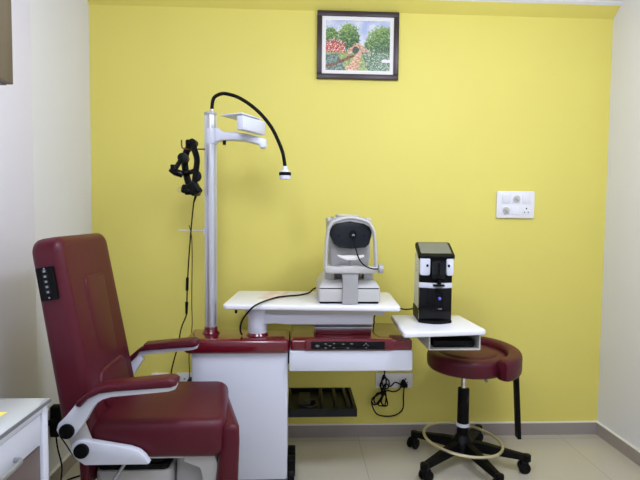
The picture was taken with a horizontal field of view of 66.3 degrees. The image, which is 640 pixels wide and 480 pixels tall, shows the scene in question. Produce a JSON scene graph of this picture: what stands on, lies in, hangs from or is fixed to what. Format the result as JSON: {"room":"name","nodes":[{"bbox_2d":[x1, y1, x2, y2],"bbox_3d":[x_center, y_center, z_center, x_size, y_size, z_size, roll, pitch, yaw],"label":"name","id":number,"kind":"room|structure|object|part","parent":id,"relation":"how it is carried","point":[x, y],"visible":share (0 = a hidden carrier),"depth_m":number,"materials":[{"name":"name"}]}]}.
{"room":"examination room","nodes":[
{"label":"examination room","id":0,"kind":"room"},
{"bbox_2d":[0,0,37,397],"bbox_3d":[-1.151,0.030,0.135,0.022,2.505,3.960,0,3,-3],"label":"wall","id":1,"kind":"structure","parent":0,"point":[18,321],"depth_m":1.98,"materials":[{"name":"white paint"}]},
{"bbox_2d":[30,0,91,472],"bbox_3d":[-1.227,0.012,0.452,0.100,2.505,4.600,0,3,-3],"label":"wall","id":2,"kind":"structure","parent":0,"point":[59,29],"depth_m":2.36,"materials":[{"name":"beige paint"}]},
{"bbox_2d":[0,0,12,84],"bbox_3d":[-1.024,-0.797,1.013,0.301,0.733,0.787,0,3,-3],"label":"upper cabinet","id":3,"kind":"object","parent":2,"relation":"attached to","point":[6,58],"visible":1,"depth_m":1.39,"materials":[{"name":"brown laminate"}]},
{"bbox_2d":[48,403,54,434],"bbox_3d":[-1.257,0.839,2.248,0.012,0.125,0.160,0,3,-3],"label":"wall outlet","id":4,"kind":"object","parent":2,"relation":"attached to","point":[53,403],"visible":0.2,"depth_m":2.27,"materials":[{"name":"white plastic"}]},
{"bbox_2d":[48,404,73,479],"bbox_3d":[-1.092,0.977,2.175,0.141,0.400,0.437,-2,4,-42],"label":"power adapter","id":5,"kind":"object","parent":4,"relation":"attached to","point":[55,419],"visible":0.59,"depth_m":2.27,"materials":[{"name":"black plastic"}]},
{"bbox_3d":[-1.097,1.030,2.176,0.135,0.292,0.433,-2,4,-37],"label":"cord","id":6,"kind":"part","parent":5,"relation":"part of","materials":[{"name":"black rubber"}]},
{"bbox_2d":[49,452,77,479],"bbox_3d":[-1.270,1.124,2.487,0.012,0.072,0.628,0,3,-3],"label":"baseboard","id":7,"kind":"structure","parent":2,"relation":"attached to","point":[71,460],"depth_m":2.43,"materials":[{"name":"grey tile"}]},
{"bbox_2d":[89,4,612,423],"bbox_3d":[0.196,-0.101,2.865,3.158,2.505,0.100,0,3,-3],"label":"wall","id":8,"kind":"structure","parent":0,"point":[478,107],"depth_m":2.80,"materials":[{"name":"yellow paint"}]},
{"bbox_2d":[176,373,191,380],"bbox_3d":[-0.775,0.804,2.810,0.095,0.085,0.019,0,3,-3],"label":"socket plate","id":9,"kind":"object","parent":8,"relation":"attached to","point":[183,376],"visible":0.23,"depth_m":2.80,"materials":[{"name":"white plastic"}]},
{"bbox_2d":[179,375,188,380],"bbox_3d":[-0.775,0.804,2.804,0.063,0.061,0.005,0,3,-3],"label":"socket","id":10,"kind":"object","parent":9,"relation":"attached to","point":[182,377],"depth_m":2.80,"materials":[{"name":"white plastic"}]},
{"bbox_3d":[-0.775,0.804,2.812,0.095,0.085,0.015,0,3,-3],"label":"plate","id":11,"kind":"part","parent":9,"relation":"part of","materials":[{"name":"white plastic"}]},
{"bbox_2d":[187,225,192,380],"bbox_3d":[-0.696,0.380,2.591,0.046,0.925,0.396,0,3,-14],"label":"cord","id":12,"kind":"object","parent":8,"relation":"attached to","point":[190,378],"visible":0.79,"depth_m":2.60,"materials":[{"name":"black rubber"}]},
{"bbox_2d":[87,0,619,18],"bbox_3d":[0.211,-1.313,2.720,2.958,0.068,0.062,0,3,-3],"label":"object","id":13,"kind":"structure","parent":8,"relation":"attached to","point":[401,6],"depth_m":2.73,"materials":[{"name":"yellow paint"}]},
{"bbox_2d":[317,10,398,80],"bbox_3d":[0.213,-1.091,2.752,0.460,0.373,0.022,0,3,-3],"label":"wall picture","id":14,"kind":"object","parent":8,"relation":"attached to","point":[351,45],"visible":1,"depth_m":2.75,"materials":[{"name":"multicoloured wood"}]},
{"bbox_2d":[326,20,389,70],"bbox_3d":[0.213,-1.091,2.754,0.366,0.279,0.001,0,3,-3],"label":"painting","id":15,"kind":"object","parent":14,"relation":"attached to","point":[350,45],"depth_m":2.75},
{"bbox_2d":[371,371,407,416],"bbox_3d":[0.402,0.794,2.834,0.211,0.475,0.036,0,3,-3],"label":"power cable","id":16,"kind":"object","parent":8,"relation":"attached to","point":[403,384],"visible":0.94,"depth_m":2.83,"materials":[{"name":"black rubber"}]},
{"bbox_2d":[375,373,412,387],"bbox_3d":[0.431,0.818,2.865,0.217,0.084,0.019,0,3,-3],"label":"socket plate","id":17,"kind":"object","parent":8,"relation":"attached to","point":[392,377],"visible":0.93,"depth_m":2.85,"materials":[{"name":"white plastic"}]},
{"bbox_2d":[378,375,387,385],"bbox_3d":[0.368,0.821,2.856,0.055,0.063,0.005,0,3,-3],"label":"switch","id":18,"kind":"object","parent":17,"relation":"attached to","point":[379,376],"depth_m":2.85,"materials":[{"name":"white plastic"}]},
{"bbox_2d":[390,375,398,385],"bbox_3d":[0.433,0.822,2.859,0.055,0.063,0.005,0,3,-3],"label":"switch","id":19,"kind":"object","parent":17,"relation":"attached to","point":[393,378],"depth_m":2.86,"materials":[{"name":"white plastic"}]},
{"bbox_2d":[401,375,409,385],"bbox_3d":[0.499,0.822,2.862,0.055,0.063,0.005,0,3,-3],"label":"socket","id":20,"kind":"object","parent":17,"relation":"attached to","point":[406,377],"depth_m":2.86,"materials":[{"name":"white plastic"}]},
{"bbox_2d":[288,423,595,437],"bbox_3d":[0.187,1.117,2.873,2.958,0.072,0.012,0,3,-3],"label":"baseboard","id":21,"kind":"structure","parent":8,"relation":"attached to","point":[526,428],"depth_m":2.88,"materials":[{"name":"grey tile"}]},
{"bbox_2d":[288,421,597,425],"bbox_3d":[0.188,1.079,2.870,2.958,0.006,0.014,0,3,-3],"label":"trim","id":22,"kind":"structure","parent":8,"relation":"attached to","point":[416,423],"depth_m":2.88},
{"bbox_2d":[496,191,534,217],"bbox_3d":[1.133,-0.204,2.835,0.222,0.156,0.033,0,3,-3],"label":"switch panel","id":23,"kind":"object","parent":8,"relation":"attached to","point":[509,204],"visible":1,"depth_m":2.83,"materials":[{"name":"white plastic"}]},
{"bbox_2d":[502,194,510,202],"bbox_3d":[1.075,-0.238,2.829,0.050,0.050,0.007,0,3,-8],"label":"switch","id":24,"kind":"object","parent":23,"relation":"attached to","point":[506,198],"depth_m":2.83,"materials":[{"name":"white plastic"}]},
{"bbox_2d":[512,206,520,214],"bbox_3d":[1.135,-0.170,2.836,0.050,0.050,0.007,1,3,2],"label":"switch","id":25,"kind":"object","parent":23,"relation":"attached to","point":[516,210],"depth_m":2.83,"materials":[{"name":"white plastic"}]},
{"bbox_2d":[522,195,530,202],"bbox_3d":[1.196,-0.238,2.835,0.050,0.050,0.007,0,3,-8],"label":"switch","id":26,"kind":"object","parent":23,"relation":"attached to","point":[525,198],"depth_m":2.83,"materials":[{"name":"white plastic"}]},
{"bbox_2d":[522,206,530,214],"bbox_3d":[1.196,-0.170,2.840,0.050,0.050,0.004,0,3,-3],"label":"socket","id":27,"kind":"object","parent":23,"relation":"attached to","point":[526,210],"depth_m":2.84,"materials":[{"name":"white plastic"}]},
{"bbox_2d":[441,0,622,5],"bbox_3d":[0.213,-1.336,2.679,2.958,0.018,0.018,0,3,-3],"label":"trim","id":28,"kind":"structure","parent":8,"relation":"attached to","point":[578,2],"depth_m":2.73,"materials":[{"name":"beige paint"}]},
{"bbox_2d":[62,434,639,479],"bbox_3d":[0.289,1.314,0.588,3.158,0.080,4.800,0,3,-3],"label":"floor","id":29,"kind":"structure","parent":0,"point":[576,456],"depth_m":2.60,"materials":[{"name":"tile"}]},
{"bbox_2d":[0,398,50,479],"bbox_3d":[-0.969,0.862,1.035,0.427,0.751,0.851,0,3,-3],"label":"desk","id":30,"kind":"object","parent":29,"relation":"on","point":[24,426],"visible":1,"depth_m":1.35,"materials":[{"name":"white wood"}]},
{"bbox_3d":[-0.779,0.576,1.210,0.035,0.018,0.147,0,3,-3],"label":"handle","id":31,"kind":"part","parent":30,"relation":"part of","materials":[{"name":"grey metal"}]},
{"bbox_3d":[-0.791,0.565,1.023,0.011,0.086,0.774,0,3,-3],"label":"drawer","id":32,"kind":"part","parent":30,"relation":"part of","materials":[{"name":"white wood"}]},
{"bbox_3d":[-0.796,0.901,1.040,0.008,0.576,0.774,0,3,-3],"label":"panel","id":33,"kind":"part","parent":30,"relation":"part of","materials":[{"name":"white laminate"}]},
{"bbox_3d":[-0.977,0.493,1.015,0.404,0.010,0.851,0,3,-3],"label":"edge trim","id":34,"kind":"part","parent":30,"relation":"part of","materials":[{"name":"white laminate"}]},
{"bbox_2d":[32,233,239,479],"bbox_3d":[-0.637,0.589,1.882,0.698,1.215,0.564,0,3,-3],"label":"chair","id":35,"kind":"object","parent":29,"relation":"on","point":[117,424],"visible":1,"depth_m":1.70,"materials":[{"name":"red leather"}]},
{"bbox_3d":[-0.830,0.627,1.605,0.049,0.049,0.012,0,3,-3],"label":"pivot knob","id":36,"kind":"part","parent":35,"relation":"part of","materials":[{"name":"black plastic"}]},
{"bbox_3d":[-0.792,0.700,1.625,0.049,0.049,0.014,0,3,-3],"label":"pivot knob","id":37,"kind":"part","parent":35,"relation":"part of","materials":[{"name":"black plastic"}]},
{"bbox_3d":[-0.875,0.330,1.857,0.217,0.698,0.429,0,3,-3],"label":"backrest","id":38,"kind":"part","parent":35,"relation":"part of","materials":[{"name":"red leather"}]},
{"bbox_3d":[-0.832,0.289,1.857,0.066,0.321,0.170,0,3,-3],"label":"backrest panel","id":39,"kind":"part","parent":35,"relation":"part of","materials":[{"name":"red leather"}]},
{"bbox_3d":[-0.703,0.710,1.651,0.258,0.086,0.028,0,3,-3],"label":"plate","id":40,"kind":"part","parent":35,"relation":"part of","materials":[{"name":"white plastic"}]},
{"bbox_3d":[-0.789,0.538,1.872,0.047,0.149,0.250,0,3,-3],"label":"lumbar panel","id":41,"kind":"part","parent":35,"relation":"part of","materials":[{"name":"red leather"}]},
{"bbox_3d":[-0.672,0.564,1.631,0.391,0.185,0.033,0,3,-3],"label":"armrest frame","id":42,"kind":"part","parent":35,"relation":"part of","materials":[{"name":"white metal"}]},
{"bbox_3d":[-0.708,0.823,1.698,0.084,0.102,0.012,-2,4,-39],"label":"lever","id":43,"kind":"part","parent":35,"relation":"part of","materials":[{"name":"grey metal"}]},
{"bbox_3d":[-0.577,0.675,1.889,0.486,0.139,0.430,0,3,-3],"label":"seat","id":44,"kind":"part","parent":35,"relation":"part of","materials":[{"name":"red leather"}]},
{"bbox_3d":[-0.709,0.537,2.124,0.361,0.185,0.033,0,3,-3],"label":"armrest frame","id":45,"kind":"part","parent":35,"relation":"part of","materials":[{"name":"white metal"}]},
{"bbox_3d":[-0.576,0.755,1.893,0.430,0.033,0.300,0,3,-3],"label":"seat frame","id":46,"kind":"part","parent":35,"relation":"part of","materials":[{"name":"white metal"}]},
{"bbox_2d":[179,92,485,479],"bbox_3d":[0.033,0.236,2.417,1.437,1.875,0.548,0,3,-3],"label":"ophthalmic refraction unit","id":47,"kind":"object","parent":29,"relation":"on","point":[253,365],"visible":0.91,"depth_m":2.30,"materials":[{"name":"white metal"}]},
{"bbox_2d":[169,138,202,373],"bbox_3d":[-0.733,0.344,2.457,0.139,1.654,0.453,-2,4,-44],"label":"headset","id":48,"kind":"object","parent":47,"relation":"hanging from","point":[190,187],"visible":0.95,"depth_m":2.31,"materials":[{"name":"black plastic"}]},
{"bbox_3d":[-0.671,-0.360,2.321,0.048,0.059,0.022,-1,3,-23],"label":"optic arm","id":49,"kind":"part","parent":48,"relation":"part of","materials":[{"name":"black plastic"}]},
{"bbox_3d":[-0.654,-0.392,2.348,0.048,0.048,0.055,0,3,-3],"label":"tension knob","id":50,"kind":"part","parent":48,"relation":"part of","materials":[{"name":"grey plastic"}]},
{"bbox_3d":[-0.728,0.468,2.519,0.406,1.400,0.108,3,4,36],"label":"cord","id":51,"kind":"part","parent":48,"relation":"part of","materials":[{"name":"black rubber"}]},
{"bbox_3d":[-0.601,-0.450,2.320,0.116,0.046,0.007,0,3,-3],"label":"hook rod","id":52,"kind":"part","parent":47,"relation":"part of","materials":[{"name":"orange metal"}]},
{"bbox_3d":[-0.364,-0.567,2.259,0.120,0.006,0.150,2,3,28],"label":"holder plate","id":53,"kind":"part","parent":47,"relation":"part of","materials":[{"name":"white metal"}]},
{"bbox_3d":[-0.376,-0.482,2.335,0.243,0.088,0.057,0,3,-3],"label":"instrument arm","id":54,"kind":"part","parent":47,"relation":"part of","materials":[{"name":"white metal"}]},
{"bbox_2d":[256,291,288,298],"bbox_3d":[-0.234,0.284,2.531,0.134,0.001,0.241,1,3,7],"label":"card","id":55,"kind":"object","parent":47,"relation":"on","point":[269,294],"visible":0.87,"depth_m":2.54,"materials":[{"name":"beige paper"}]},
{"bbox_3d":[-0.048,0.391,2.371,0.596,0.126,0.116,0,3,-3],"label":"lift arm","id":56,"kind":"part","parent":47,"relation":"part of","materials":[{"name":"white metal"}]},
{"bbox_2d":[239,214,383,334],"bbox_3d":[-0.042,0.161,2.409,0.669,0.575,0.432,0,3,-3],"label":"autorefractor","id":57,"kind":"object","parent":47,"relation":"on","point":[347,278],"visible":1,"depth_m":2.30,"materials":[{"name":"white plastic"}]},
{"bbox_2d":[337,255,363,259],"bbox_3d":[0.142,0.081,2.278,0.124,0.022,0.055,0,3,-3],"label":"chin rest","id":58,"kind":"object","parent":57,"relation":"on","point":[347,257],"depth_m":2.25,"materials":[{"name":"white plastic"}]},
{"bbox_3d":[0.206,0.059,2.259,0.123,0.155,0.052,1,3,16],"label":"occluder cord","id":59,"kind":"part","parent":57,"relation":"part of","materials":[{"name":"black rubber"}]},
{"bbox_3d":[0.279,0.136,2.310,0.036,0.044,0.044,0,3,-3],"label":"height knob","id":60,"kind":"part","parent":57,"relation":"part of","materials":[{"name":"grey plastic"}]},
{"bbox_3d":[-0.023,0.330,2.461,0.660,0.031,0.290,1,3,1],"label":"slide rail","id":61,"kind":"part","parent":47,"relation":"part of","materials":[{"name":"white plastic"}]},
{"bbox_2d":[288,387,356,416],"bbox_3d":[0.006,0.834,2.538,0.337,0.041,0.305,0,3,-3],"label":"tray","id":62,"kind":"object","parent":47,"relation":"on","point":[320,401],"depth_m":2.50,"materials":[{"name":"plastic"}]},
{"bbox_3d":[0.129,0.485,2.257,0.343,0.037,0.009,0,3,-3],"label":"control panel","id":63,"kind":"part","parent":47,"relation":"part of","materials":[{"name":"black plastic"}]},
{"bbox_3d":[0.137,0.550,2.445,0.574,0.097,0.352,0,3,-3],"label":"drawer","id":64,"kind":"part","parent":47,"relation":"part of","materials":[{"name":"white metal"}]},
{"bbox_2d":[373,242,454,323],"bbox_3d":[0.511,0.240,2.525,0.246,0.466,0.452,-1,3,-30],"label":"lensmeter","id":65,"kind":"object","parent":47,"relation":"on","point":[434,261],"visible":0.87,"depth_m":2.35,"materials":[{"name":"black plastic"}]},
{"bbox_3d":[0.484,0.356,2.482,0.004,0.048,0.152,1,3,2],"label":"panel","id":66,"kind":"part","parent":65,"relation":"part of","materials":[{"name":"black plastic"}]},
{"bbox_2d":[407,336,530,479],"bbox_3d":[0.774,0.864,2.549,0.590,0.623,0.597,0,3,-3],"label":"stool","id":67,"kind":"object","parent":29,"relation":"on","point":[495,358],"visible":0.94,"depth_m":2.50,"materials":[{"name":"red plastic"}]},
{"bbox_3d":[0.621,1.076,2.681,0.264,0.062,0.056,3,4,34],"label":"leg","id":68,"kind":"part","parent":67,"relation":"part of","materials":[{"name":"black plastic"}]},
{"bbox_3d":[0.611,1.087,2.475,0.304,0.062,0.056,-2,4,-40],"label":"leg","id":69,"kind":"part","parent":67,"relation":"part of","materials":[{"name":"black plastic"}]},
{"bbox_3d":[0.769,0.626,2.568,0.408,0.090,0.408,0,3,-3],"label":"seat","id":70,"kind":"part","parent":67,"relation":"part of","materials":[{"name":"red leather"}]},
{"bbox_3d":[0.849,1.075,2.732,0.056,0.062,0.282,3,4,34],"label":"leg","id":71,"kind":"part","parent":67,"relation":"part of","materials":[{"name":"black plastic"}]},
{"bbox_3d":[0.804,1.091,2.418,0.056,0.062,0.300,0,3,-17],"label":"leg","id":72,"kind":"part","parent":67,"relation":"part of","materials":[{"name":"black plastic"}]},
{"bbox_3d":[0.926,1.087,2.530,0.304,0.062,0.056,2,3,19],"label":"leg","id":73,"kind":"part","parent":67,"relation":"part of","materials":[{"name":"black plastic"}]},
{"bbox_2d":[597,0,639,449],"bbox_3d":[1.829,0.034,0.589,0.100,2.505,4.600,0,3,-3],"label":"wall","id":74,"kind":"structure","parent":0,"point":[619,365],"depth_m":2.72,"materials":[{"name":"beige paint"}]},
{"bbox_2d":[596,422,639,465],"bbox_3d":[1.762,1.249,0.645,0.012,0.072,4.588,0,3,-3],"label":"baseboard","id":75,"kind":"structure","parent":74,"relation":"attached to","point":[629,452],"depth_m":2.73,"materials":[{"name":"grey tile"}]}
]}

